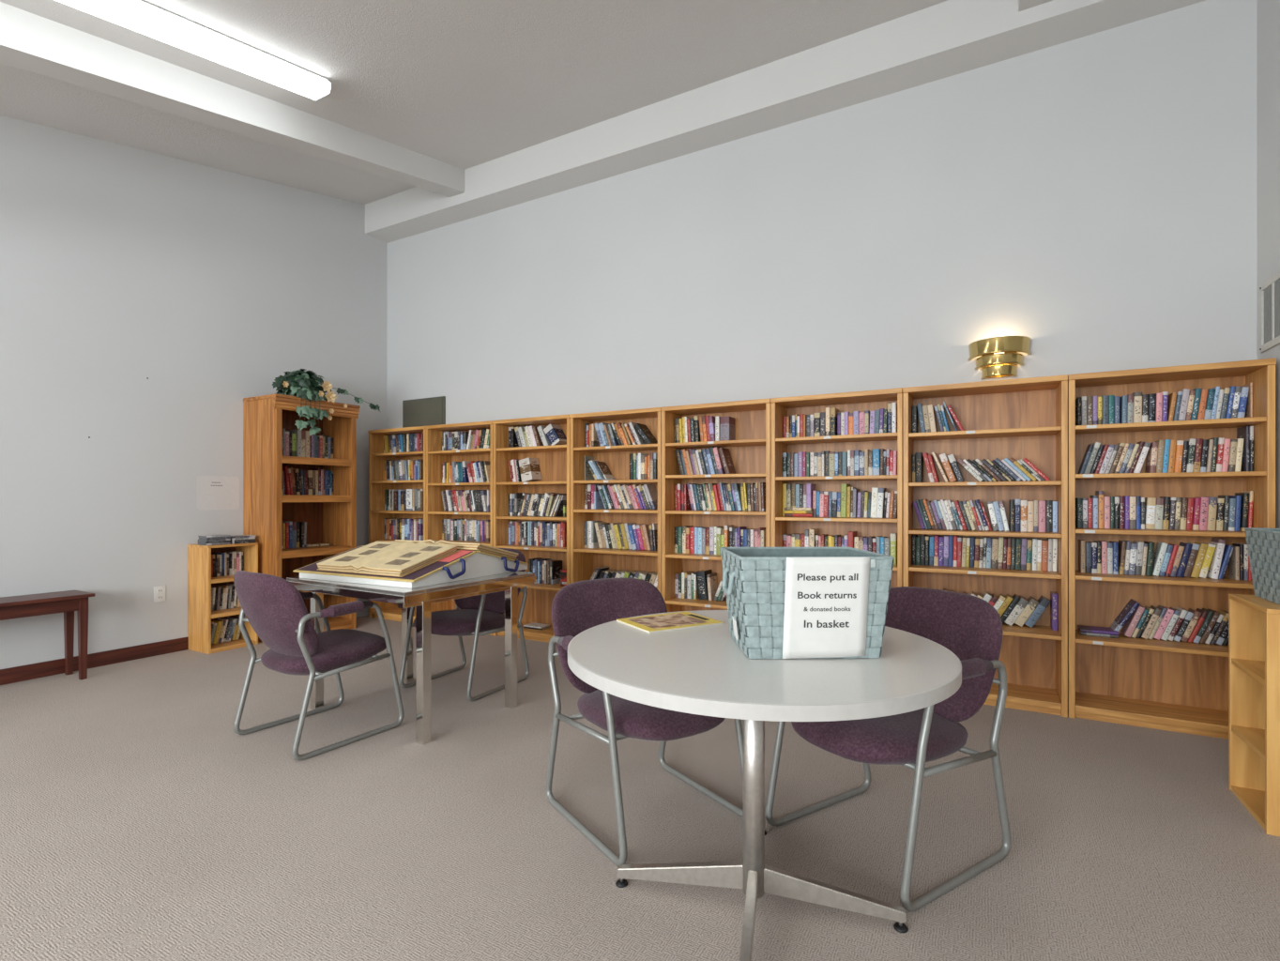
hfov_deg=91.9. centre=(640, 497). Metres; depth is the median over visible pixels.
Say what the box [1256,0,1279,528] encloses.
wall
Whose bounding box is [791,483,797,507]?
book
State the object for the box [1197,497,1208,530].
book
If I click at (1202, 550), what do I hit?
book
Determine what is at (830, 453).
book
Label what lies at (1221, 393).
book
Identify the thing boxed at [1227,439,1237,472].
book
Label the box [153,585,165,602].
wall outlet
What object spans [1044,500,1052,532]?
book
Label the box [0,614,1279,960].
floor
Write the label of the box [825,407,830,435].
book
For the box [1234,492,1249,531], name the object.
book
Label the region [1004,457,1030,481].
book
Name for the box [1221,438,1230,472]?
book
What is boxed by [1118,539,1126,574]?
book
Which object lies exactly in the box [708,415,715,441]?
book
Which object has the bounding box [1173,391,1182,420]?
book
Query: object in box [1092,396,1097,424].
book
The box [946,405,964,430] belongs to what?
book
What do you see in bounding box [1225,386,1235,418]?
book
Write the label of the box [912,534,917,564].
book
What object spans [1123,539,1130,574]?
book
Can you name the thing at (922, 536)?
book
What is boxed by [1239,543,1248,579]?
book
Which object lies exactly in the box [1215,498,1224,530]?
book
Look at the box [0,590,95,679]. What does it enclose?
bench
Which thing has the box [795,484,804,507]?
book
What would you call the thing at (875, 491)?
book
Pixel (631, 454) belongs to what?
book
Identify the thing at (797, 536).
book
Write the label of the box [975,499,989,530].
book
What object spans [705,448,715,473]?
book
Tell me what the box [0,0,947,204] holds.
ceiling
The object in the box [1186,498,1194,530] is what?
book
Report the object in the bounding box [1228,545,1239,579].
book
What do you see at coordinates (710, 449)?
book
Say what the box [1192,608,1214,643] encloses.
book
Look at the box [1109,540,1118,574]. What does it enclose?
book
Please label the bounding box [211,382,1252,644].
books
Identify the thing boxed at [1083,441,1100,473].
book
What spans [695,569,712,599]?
book
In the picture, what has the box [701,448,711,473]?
book
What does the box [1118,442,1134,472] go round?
book
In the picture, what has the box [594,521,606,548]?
book
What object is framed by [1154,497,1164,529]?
book
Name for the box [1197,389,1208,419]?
book
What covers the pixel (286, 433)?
book
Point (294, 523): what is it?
book
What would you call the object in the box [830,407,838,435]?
book
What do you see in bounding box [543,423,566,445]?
book
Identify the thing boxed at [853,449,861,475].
book
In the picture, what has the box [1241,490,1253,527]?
book
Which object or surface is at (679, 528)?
book
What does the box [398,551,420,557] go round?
photo
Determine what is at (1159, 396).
book
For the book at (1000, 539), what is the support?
on the bookcase at (1018, 419)
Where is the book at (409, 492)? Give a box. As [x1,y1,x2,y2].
[406,488,414,510]
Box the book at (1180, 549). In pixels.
[1170,545,1184,577]
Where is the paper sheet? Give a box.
[438,549,472,562]
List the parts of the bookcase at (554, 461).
panel, shelf, panel, shelf, shelf, shelf, shelf, panel, shelf, panel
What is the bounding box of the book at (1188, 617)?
[1173,609,1193,641]
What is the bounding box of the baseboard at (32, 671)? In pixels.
[0,636,188,685]
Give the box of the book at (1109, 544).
[1107,541,1112,573]
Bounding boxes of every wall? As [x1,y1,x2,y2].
[0,114,386,669]
[386,0,1256,428]
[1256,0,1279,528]
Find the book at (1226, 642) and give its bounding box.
[1222,633,1228,645]
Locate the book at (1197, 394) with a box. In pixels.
[1190,388,1202,420]
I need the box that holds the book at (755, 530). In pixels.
[754,529,757,547]
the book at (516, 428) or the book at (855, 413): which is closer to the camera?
the book at (855, 413)
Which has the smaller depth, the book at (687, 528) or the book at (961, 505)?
the book at (961, 505)
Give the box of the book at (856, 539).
[853,536,858,548]
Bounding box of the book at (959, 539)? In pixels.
[957,536,961,566]
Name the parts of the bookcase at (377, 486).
panel, shelf, shelf, panel, shelf, shelf, shelf, panel, panel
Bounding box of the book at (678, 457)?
[675,449,685,474]
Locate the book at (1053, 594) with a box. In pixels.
[1050,591,1057,630]
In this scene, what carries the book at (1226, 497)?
on the bookcase at (1181, 686)
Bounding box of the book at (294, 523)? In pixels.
[292,521,296,548]
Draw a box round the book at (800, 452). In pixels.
[798,451,802,476]
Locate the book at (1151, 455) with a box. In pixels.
[1144,441,1158,472]
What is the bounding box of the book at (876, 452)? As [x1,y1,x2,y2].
[872,448,880,475]
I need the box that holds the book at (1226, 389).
[1219,387,1230,418]
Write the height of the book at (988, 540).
0.176 m
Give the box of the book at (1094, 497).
[1090,495,1097,528]
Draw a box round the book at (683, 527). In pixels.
[682,525,692,553]
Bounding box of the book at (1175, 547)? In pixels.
[1164,543,1178,576]
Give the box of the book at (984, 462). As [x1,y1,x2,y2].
[980,458,1006,481]
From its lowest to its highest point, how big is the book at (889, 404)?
0.198 m
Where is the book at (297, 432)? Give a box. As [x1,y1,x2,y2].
[286,429,301,457]
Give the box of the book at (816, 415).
[814,412,820,436]
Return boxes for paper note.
[196,475,239,510]
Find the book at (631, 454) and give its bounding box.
[629,453,633,479]
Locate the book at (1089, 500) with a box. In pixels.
[1087,498,1092,528]
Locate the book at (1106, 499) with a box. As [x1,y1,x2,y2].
[1103,496,1110,528]
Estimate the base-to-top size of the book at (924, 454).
0.186 m
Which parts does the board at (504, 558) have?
handle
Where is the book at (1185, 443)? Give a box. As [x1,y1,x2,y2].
[1181,441,1188,472]
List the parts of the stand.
sloped panel, panel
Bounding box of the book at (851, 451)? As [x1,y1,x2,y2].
[850,450,853,475]
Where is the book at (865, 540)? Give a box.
[863,536,868,550]
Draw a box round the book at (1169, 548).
[1158,544,1173,576]
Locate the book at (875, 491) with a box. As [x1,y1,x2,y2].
[870,487,878,518]
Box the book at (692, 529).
[689,526,697,553]
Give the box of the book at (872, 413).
[869,411,875,433]
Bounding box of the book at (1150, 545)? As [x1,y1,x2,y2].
[1143,540,1154,576]
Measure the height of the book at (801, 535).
0.171 m
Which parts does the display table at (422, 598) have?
leg, frame rail, leg, glass, leg, cross rail, frame rail, leg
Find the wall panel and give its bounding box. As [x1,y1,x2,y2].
[402,396,445,427]
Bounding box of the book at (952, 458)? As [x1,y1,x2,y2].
[947,454,964,481]
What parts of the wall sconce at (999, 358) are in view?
plate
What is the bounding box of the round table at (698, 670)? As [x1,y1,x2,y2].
[567,609,961,960]
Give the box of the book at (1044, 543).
[1041,539,1048,571]
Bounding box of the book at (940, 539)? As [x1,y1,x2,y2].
[938,535,944,565]
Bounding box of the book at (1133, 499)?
[1129,496,1136,529]
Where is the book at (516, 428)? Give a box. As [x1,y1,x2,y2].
[514,426,521,446]
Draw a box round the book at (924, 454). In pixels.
[922,452,934,482]
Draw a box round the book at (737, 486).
[732,483,742,510]
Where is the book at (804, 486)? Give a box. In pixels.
[803,485,806,507]
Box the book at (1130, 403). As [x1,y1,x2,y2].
[1127,394,1133,423]
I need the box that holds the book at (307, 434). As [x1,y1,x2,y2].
[304,430,309,457]
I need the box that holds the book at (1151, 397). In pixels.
[1147,393,1156,422]
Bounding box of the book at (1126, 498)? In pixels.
[1124,496,1129,528]
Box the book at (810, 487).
[806,483,815,507]
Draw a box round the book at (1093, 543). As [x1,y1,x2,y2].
[1089,541,1097,573]
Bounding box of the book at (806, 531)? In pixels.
[804,529,808,547]
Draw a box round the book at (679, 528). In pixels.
[677,526,682,552]
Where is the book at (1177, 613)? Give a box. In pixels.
[1160,607,1181,640]
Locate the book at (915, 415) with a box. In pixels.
[912,405,918,432]
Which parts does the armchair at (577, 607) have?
seat rail, frame, backrest, seat, frame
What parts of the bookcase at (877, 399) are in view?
panel, shelf, shelf, shelf, panel, panel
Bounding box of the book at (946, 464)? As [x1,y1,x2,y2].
[939,453,957,482]
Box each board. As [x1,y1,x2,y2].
[293,545,476,581]
[474,550,527,572]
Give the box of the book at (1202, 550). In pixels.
[1190,541,1208,578]
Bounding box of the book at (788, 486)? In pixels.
[786,484,791,507]
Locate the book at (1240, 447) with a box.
[1234,438,1244,471]
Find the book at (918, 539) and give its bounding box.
[915,536,920,564]
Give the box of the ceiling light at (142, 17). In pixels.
[55,0,331,100]
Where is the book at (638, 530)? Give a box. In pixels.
[635,524,644,549]
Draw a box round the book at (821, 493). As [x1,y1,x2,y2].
[819,490,827,517]
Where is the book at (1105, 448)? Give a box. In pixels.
[1094,444,1109,473]
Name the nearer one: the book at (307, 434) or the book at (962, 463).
the book at (962, 463)
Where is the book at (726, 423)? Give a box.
[719,416,734,441]
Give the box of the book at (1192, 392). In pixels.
[1185,390,1195,420]
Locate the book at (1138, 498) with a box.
[1136,496,1141,529]
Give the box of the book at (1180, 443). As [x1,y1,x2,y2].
[1173,440,1184,472]
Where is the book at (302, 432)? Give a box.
[301,430,304,457]
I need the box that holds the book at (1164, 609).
[1148,605,1167,639]
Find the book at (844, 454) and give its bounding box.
[841,451,847,475]
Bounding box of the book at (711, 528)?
[709,526,714,554]
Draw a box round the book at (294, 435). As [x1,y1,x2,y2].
[291,433,296,456]
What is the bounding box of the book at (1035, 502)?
[1032,500,1037,532]
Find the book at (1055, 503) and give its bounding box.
[1052,501,1057,532]
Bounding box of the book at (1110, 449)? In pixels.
[1098,443,1114,473]
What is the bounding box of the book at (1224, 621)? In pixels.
[1210,609,1228,644]
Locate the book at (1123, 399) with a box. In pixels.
[1119,395,1127,423]
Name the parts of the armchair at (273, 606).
backrest, frame, seat, frame, seat rail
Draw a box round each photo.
[334,556,360,561]
[358,549,380,554]
[368,543,390,548]
[385,559,411,564]
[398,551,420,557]
[419,546,441,550]
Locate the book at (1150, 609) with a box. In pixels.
[1136,605,1154,638]
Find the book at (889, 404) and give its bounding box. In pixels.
[887,403,891,432]
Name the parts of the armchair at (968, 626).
frame, seat, backrest, frame, seat rail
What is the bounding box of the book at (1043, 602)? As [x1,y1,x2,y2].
[1024,595,1050,627]
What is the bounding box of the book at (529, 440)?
[524,426,533,446]
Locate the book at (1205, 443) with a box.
[1200,439,1208,472]
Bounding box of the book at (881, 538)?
[880,536,885,554]
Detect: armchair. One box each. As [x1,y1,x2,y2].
[233,570,404,760]
[398,548,529,700]
[545,577,743,866]
[764,586,1011,911]
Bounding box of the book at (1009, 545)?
[1005,537,1011,569]
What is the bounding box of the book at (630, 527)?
[627,524,637,549]
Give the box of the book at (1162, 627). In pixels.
[1153,605,1173,639]
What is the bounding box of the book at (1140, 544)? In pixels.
[1133,540,1143,575]
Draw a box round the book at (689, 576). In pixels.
[686,573,691,598]
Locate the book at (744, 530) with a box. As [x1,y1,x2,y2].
[743,529,746,547]
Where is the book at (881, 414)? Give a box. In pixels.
[879,408,883,433]
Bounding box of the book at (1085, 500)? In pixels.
[1082,498,1087,528]
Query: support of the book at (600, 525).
on the bookcase at (584, 561)
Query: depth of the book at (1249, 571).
3.08 m
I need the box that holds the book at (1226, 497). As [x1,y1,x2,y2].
[1218,495,1229,530]
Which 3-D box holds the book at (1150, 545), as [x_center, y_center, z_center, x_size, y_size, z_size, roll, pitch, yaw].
[2.711,0.324,3.305,0.036,0.177,0.114,0,0,29]
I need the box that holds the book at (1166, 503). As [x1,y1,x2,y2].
[1159,496,1170,529]
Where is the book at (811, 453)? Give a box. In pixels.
[809,452,813,476]
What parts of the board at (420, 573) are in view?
handle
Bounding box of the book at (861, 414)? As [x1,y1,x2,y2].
[858,411,864,434]
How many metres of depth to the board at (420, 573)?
3.13 m
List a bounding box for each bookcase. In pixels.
[187,542,258,654]
[243,393,360,642]
[368,426,426,623]
[425,420,493,635]
[492,414,570,642]
[569,407,661,594]
[660,398,770,612]
[770,387,902,587]
[902,374,1067,716]
[1067,358,1276,739]
[1228,594,1279,836]
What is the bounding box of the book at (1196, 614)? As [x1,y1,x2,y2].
[1180,608,1202,641]
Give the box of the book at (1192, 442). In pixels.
[1184,438,1196,472]
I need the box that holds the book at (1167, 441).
[1161,439,1170,472]
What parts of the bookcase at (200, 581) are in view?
panel, panel, shelf, panel, shelf, shelf, panel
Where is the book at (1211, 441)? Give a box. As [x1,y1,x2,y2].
[1205,439,1213,472]
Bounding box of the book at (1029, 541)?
[1026,538,1032,570]
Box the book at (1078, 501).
[1075,498,1082,527]
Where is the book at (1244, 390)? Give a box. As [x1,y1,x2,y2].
[1236,387,1249,417]
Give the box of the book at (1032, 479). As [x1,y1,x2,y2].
[1009,457,1036,481]
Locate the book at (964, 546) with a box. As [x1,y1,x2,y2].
[961,536,967,566]
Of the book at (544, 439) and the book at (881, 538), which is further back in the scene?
the book at (544, 439)
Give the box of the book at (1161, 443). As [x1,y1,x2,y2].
[1154,440,1165,472]
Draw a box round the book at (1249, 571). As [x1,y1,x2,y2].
[1244,543,1251,580]
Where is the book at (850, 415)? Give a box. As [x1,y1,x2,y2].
[848,412,853,434]
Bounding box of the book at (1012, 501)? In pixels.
[1009,499,1014,531]
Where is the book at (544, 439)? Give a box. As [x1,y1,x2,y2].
[536,425,551,445]
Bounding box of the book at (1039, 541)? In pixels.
[1036,539,1041,570]
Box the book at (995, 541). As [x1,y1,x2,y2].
[990,537,998,568]
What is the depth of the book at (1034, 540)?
3.51 m
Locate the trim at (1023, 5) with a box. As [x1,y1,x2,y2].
[1018,0,1052,11]
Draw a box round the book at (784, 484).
[782,483,787,516]
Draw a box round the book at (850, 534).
[847,531,856,548]
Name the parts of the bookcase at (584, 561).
panel, panel, shelf, shelf, shelf, shelf, panel, panel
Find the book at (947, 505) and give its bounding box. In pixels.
[944,500,957,530]
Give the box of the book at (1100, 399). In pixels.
[1097,396,1102,424]
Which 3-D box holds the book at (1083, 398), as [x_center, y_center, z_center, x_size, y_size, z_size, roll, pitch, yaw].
[2.465,-0.468,3.445,0.024,0.174,0.109,0,0,29]
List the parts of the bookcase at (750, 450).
panel, shelf, shelf, panel, shelf, shelf, shelf, panel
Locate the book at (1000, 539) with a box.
[997,536,1003,568]
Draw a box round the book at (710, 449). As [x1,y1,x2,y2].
[709,446,718,473]
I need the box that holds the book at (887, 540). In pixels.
[883,536,890,555]
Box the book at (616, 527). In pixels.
[613,524,622,548]
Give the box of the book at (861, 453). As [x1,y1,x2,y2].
[859,451,864,475]
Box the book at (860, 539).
[858,535,866,549]
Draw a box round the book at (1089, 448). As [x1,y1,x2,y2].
[1077,443,1094,473]
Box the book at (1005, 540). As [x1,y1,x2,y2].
[1002,537,1007,568]
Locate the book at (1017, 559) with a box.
[1014,537,1021,569]
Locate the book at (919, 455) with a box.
[915,452,923,482]
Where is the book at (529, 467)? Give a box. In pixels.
[518,457,541,481]
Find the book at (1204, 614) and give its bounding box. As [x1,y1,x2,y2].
[1187,608,1207,642]
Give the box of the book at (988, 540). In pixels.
[985,537,991,568]
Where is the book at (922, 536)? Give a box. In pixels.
[920,533,926,564]
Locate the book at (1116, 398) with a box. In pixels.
[1113,396,1119,423]
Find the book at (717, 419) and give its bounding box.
[715,416,719,441]
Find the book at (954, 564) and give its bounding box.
[952,534,958,566]
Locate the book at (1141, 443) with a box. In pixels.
[1128,441,1144,472]
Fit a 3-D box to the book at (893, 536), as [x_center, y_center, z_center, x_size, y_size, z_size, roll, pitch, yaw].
[1.607,0.322,3.914,0.032,0.192,0.127,0,0,29]
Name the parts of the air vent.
grille panel, grille panel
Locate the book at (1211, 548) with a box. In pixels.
[1198,542,1216,578]
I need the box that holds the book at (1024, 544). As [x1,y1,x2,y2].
[1020,537,1027,570]
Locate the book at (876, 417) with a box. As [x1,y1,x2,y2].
[874,410,880,433]
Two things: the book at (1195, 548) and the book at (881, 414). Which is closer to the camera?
the book at (1195, 548)
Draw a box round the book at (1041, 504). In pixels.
[1037,501,1045,532]
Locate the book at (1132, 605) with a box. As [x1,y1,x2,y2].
[1109,598,1139,631]
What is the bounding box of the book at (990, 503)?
[987,501,998,530]
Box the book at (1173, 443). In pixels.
[1167,440,1176,472]
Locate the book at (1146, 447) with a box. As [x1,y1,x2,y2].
[1133,441,1151,472]
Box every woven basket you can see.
[719,546,894,658]
[1244,527,1279,604]
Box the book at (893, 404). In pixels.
[891,402,897,432]
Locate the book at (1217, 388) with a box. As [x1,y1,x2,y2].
[1210,386,1219,419]
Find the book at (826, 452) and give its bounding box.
[824,450,828,475]
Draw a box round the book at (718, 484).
[716,483,724,510]
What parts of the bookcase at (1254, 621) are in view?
panel, shelf, shelf, shelf, panel, panel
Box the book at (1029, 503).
[1027,501,1033,532]
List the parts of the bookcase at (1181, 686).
panel, shelf, shelf, shelf, shelf, shelf, shelf, panel, panel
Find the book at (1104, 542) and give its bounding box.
[1098,540,1107,573]
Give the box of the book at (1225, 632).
[1216,610,1228,645]
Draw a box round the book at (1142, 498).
[1141,497,1144,529]
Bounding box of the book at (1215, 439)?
[1209,437,1219,472]
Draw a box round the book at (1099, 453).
[1089,444,1104,473]
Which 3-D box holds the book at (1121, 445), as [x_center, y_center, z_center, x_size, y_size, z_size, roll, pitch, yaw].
[2.590,-0.209,3.375,0.071,0.169,0.110,0,0,29]
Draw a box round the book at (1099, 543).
[1094,540,1101,573]
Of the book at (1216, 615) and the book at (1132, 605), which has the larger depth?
the book at (1132, 605)
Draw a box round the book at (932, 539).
[929,535,934,565]
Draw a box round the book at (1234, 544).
[1232,543,1243,579]
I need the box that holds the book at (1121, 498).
[1115,496,1124,528]
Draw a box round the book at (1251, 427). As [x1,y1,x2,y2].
[1249,426,1253,471]
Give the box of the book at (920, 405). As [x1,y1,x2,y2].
[916,403,925,432]
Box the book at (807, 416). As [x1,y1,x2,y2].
[806,414,809,436]
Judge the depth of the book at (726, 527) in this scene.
4.38 m
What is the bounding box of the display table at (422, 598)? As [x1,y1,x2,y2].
[286,571,536,745]
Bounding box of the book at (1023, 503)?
[1020,500,1027,531]
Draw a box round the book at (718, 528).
[716,527,724,554]
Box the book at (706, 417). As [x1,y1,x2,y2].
[704,415,710,441]
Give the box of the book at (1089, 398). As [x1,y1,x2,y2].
[1086,396,1092,425]
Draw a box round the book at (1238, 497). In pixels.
[1229,495,1241,531]
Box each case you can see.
[197,538,230,541]
[197,540,229,543]
[198,534,230,537]
[198,536,231,539]
[198,542,230,545]
[229,538,255,542]
[229,540,255,544]
[230,534,255,538]
[230,536,255,540]
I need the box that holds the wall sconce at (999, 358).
[967,335,1031,380]
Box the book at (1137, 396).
[1131,391,1142,422]
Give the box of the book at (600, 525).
[597,522,609,548]
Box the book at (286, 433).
[285,431,289,456]
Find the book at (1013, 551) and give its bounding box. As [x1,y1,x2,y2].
[1010,537,1015,569]
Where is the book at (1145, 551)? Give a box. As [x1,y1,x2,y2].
[1141,542,1147,575]
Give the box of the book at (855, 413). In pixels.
[853,411,859,434]
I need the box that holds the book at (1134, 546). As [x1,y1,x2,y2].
[1127,542,1137,575]
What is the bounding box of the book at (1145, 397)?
[1142,394,1148,422]
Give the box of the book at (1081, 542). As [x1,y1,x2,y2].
[1078,539,1085,572]
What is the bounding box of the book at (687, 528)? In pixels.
[685,527,689,553]
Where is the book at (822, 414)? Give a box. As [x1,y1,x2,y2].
[820,411,825,436]
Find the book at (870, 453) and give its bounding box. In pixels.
[868,450,872,475]
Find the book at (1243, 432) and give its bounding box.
[1236,426,1249,471]
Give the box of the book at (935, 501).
[933,499,945,529]
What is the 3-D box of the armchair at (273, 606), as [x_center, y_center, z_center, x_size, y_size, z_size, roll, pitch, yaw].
[-1.612,0.755,3.078,0.588,0.830,0.652,0,0,33]
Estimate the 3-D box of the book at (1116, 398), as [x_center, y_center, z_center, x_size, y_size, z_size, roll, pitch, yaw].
[2.591,-0.463,3.374,0.022,0.163,0.111,0,0,29]
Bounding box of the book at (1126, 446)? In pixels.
[1114,442,1128,472]
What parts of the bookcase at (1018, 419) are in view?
panel, shelf, shelf, shelf, shelf, panel, shelf, shelf, panel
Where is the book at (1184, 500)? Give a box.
[1179,497,1188,530]
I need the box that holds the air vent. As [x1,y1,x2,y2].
[1259,270,1279,352]
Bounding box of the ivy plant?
[272,368,380,435]
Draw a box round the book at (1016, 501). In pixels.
[1014,499,1020,531]
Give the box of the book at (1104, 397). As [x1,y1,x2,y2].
[1101,395,1108,424]
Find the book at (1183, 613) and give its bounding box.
[1167,606,1188,640]
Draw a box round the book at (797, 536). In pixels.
[794,533,800,547]
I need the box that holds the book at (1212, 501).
[1203,496,1217,530]
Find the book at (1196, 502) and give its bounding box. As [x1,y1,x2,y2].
[1188,497,1201,530]
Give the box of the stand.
[299,552,527,588]
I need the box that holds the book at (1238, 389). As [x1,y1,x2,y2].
[1230,386,1241,418]
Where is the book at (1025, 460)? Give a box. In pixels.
[1022,457,1050,480]
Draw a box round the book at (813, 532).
[808,528,818,547]
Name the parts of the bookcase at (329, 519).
panel, panel, panel, shelf, crown moulding, panel, board, shelf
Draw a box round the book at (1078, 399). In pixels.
[1075,396,1081,425]
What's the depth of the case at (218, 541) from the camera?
4.70 m
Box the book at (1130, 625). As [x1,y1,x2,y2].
[1120,605,1144,637]
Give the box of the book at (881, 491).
[876,487,886,518]
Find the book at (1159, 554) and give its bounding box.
[1151,541,1168,576]
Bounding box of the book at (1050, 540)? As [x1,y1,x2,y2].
[1046,537,1052,571]
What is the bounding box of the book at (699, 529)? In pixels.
[697,526,705,553]
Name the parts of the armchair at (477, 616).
frame, seat, backrest, frame, seat rail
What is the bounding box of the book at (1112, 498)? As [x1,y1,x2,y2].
[1110,496,1114,528]
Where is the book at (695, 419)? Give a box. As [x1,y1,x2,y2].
[693,415,700,441]
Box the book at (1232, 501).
[1227,498,1235,531]
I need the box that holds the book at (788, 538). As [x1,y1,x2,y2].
[786,534,791,547]
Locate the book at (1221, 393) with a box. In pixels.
[1215,389,1224,418]
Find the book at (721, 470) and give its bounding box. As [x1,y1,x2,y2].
[712,446,725,473]
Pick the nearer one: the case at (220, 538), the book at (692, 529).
the book at (692, 529)
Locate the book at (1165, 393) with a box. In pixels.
[1161,391,1168,421]
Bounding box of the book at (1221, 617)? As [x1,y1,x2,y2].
[1204,613,1224,644]
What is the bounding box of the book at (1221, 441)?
[1215,437,1224,472]
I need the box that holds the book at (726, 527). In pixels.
[724,524,733,547]
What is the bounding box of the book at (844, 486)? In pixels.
[840,483,850,517]
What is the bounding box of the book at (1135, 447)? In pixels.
[1124,443,1139,472]
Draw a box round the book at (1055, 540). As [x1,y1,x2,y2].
[1051,537,1057,571]
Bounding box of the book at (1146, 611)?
[1131,608,1149,638]
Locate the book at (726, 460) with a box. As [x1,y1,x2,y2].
[717,447,736,473]
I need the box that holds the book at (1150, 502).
[1144,497,1156,529]
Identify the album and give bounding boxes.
[316,541,459,577]
[395,539,518,560]
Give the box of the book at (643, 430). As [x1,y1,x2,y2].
[633,423,657,443]
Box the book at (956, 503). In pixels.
[953,500,967,530]
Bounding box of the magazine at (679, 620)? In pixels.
[616,611,723,633]
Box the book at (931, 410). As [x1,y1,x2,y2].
[927,404,937,431]
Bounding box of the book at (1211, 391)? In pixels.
[1203,388,1215,419]
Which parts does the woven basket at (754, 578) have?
handle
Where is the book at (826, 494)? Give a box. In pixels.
[823,491,828,517]
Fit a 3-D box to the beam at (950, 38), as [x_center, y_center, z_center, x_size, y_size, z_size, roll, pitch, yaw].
[0.211,-2.804,4.644,6.575,0.389,0.262,0,0,29]
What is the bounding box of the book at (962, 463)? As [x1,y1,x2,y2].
[957,458,983,481]
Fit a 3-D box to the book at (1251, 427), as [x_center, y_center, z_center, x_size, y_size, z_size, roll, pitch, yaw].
[3.049,-0.238,3.109,0.014,0.228,0.128,0,0,29]
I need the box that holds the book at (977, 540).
[974,537,979,567]
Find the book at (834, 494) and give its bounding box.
[831,491,839,517]
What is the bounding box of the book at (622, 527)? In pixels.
[620,523,628,549]
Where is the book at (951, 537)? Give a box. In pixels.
[948,534,954,566]
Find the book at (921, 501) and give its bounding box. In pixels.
[918,499,931,529]
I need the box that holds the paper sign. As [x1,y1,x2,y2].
[782,557,875,658]
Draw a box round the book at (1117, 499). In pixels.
[1114,497,1119,528]
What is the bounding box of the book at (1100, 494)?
[1095,490,1103,528]
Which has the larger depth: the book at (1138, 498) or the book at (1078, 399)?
the book at (1078, 399)
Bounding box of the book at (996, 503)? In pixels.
[992,501,1004,531]
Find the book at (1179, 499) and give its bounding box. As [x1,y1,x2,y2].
[1173,497,1181,529]
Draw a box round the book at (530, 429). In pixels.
[528,425,536,446]
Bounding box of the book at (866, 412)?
[864,410,869,433]
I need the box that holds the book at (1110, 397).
[1108,395,1113,424]
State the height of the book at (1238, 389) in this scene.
0.175 m
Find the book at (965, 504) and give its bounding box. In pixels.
[962,500,975,530]
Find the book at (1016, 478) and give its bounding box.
[993,457,1020,481]
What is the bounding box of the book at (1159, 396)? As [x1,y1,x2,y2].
[1155,392,1162,421]
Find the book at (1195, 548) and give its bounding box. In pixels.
[1183,542,1200,577]
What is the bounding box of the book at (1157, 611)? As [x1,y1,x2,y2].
[1141,605,1161,639]
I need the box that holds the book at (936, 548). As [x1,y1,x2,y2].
[933,534,939,565]
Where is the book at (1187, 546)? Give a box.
[1175,542,1192,577]
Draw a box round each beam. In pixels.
[0,1,464,197]
[365,0,1205,243]
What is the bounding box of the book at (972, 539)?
[969,535,975,567]
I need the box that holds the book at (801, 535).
[800,533,804,547]
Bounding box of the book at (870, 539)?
[868,535,874,551]
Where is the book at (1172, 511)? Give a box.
[1168,497,1176,529]
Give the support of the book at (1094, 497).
on the bookcase at (1181, 686)
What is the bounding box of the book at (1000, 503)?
[998,500,1008,531]
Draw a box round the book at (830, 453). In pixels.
[828,451,835,475]
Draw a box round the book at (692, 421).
[689,418,695,441]
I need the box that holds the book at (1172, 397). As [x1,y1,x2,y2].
[1167,392,1177,421]
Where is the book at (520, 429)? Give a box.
[518,426,526,446]
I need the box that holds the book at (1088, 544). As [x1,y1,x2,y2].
[1085,541,1091,573]
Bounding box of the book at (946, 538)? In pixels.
[943,535,948,566]
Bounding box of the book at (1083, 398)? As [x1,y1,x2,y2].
[1081,396,1086,425]
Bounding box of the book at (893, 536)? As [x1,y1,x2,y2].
[890,533,897,564]
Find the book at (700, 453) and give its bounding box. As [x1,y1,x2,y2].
[698,449,707,474]
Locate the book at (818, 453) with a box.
[817,452,821,476]
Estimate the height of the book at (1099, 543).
0.171 m
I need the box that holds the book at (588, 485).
[587,484,599,508]
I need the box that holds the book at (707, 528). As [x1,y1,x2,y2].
[705,527,709,554]
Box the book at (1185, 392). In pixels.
[1178,389,1189,420]
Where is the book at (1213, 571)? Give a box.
[1206,537,1225,579]
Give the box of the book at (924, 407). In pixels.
[922,405,930,432]
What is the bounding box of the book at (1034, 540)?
[1031,537,1036,570]
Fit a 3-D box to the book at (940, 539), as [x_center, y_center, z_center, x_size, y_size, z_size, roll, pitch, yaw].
[1.845,0.327,3.790,0.027,0.174,0.111,1,1,29]
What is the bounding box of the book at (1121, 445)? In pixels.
[1108,442,1125,473]
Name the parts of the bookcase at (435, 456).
panel, panel, shelf, shelf, shelf, shelf, panel, panel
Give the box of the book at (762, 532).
[760,529,765,547]
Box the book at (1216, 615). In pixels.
[1199,609,1219,643]
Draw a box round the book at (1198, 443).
[1192,438,1203,472]
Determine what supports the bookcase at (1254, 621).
on the floor
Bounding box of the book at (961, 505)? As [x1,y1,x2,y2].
[958,501,971,530]
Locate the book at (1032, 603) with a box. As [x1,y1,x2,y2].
[1014,595,1038,626]
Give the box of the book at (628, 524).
[624,522,635,549]
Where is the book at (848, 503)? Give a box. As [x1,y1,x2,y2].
[846,487,851,517]

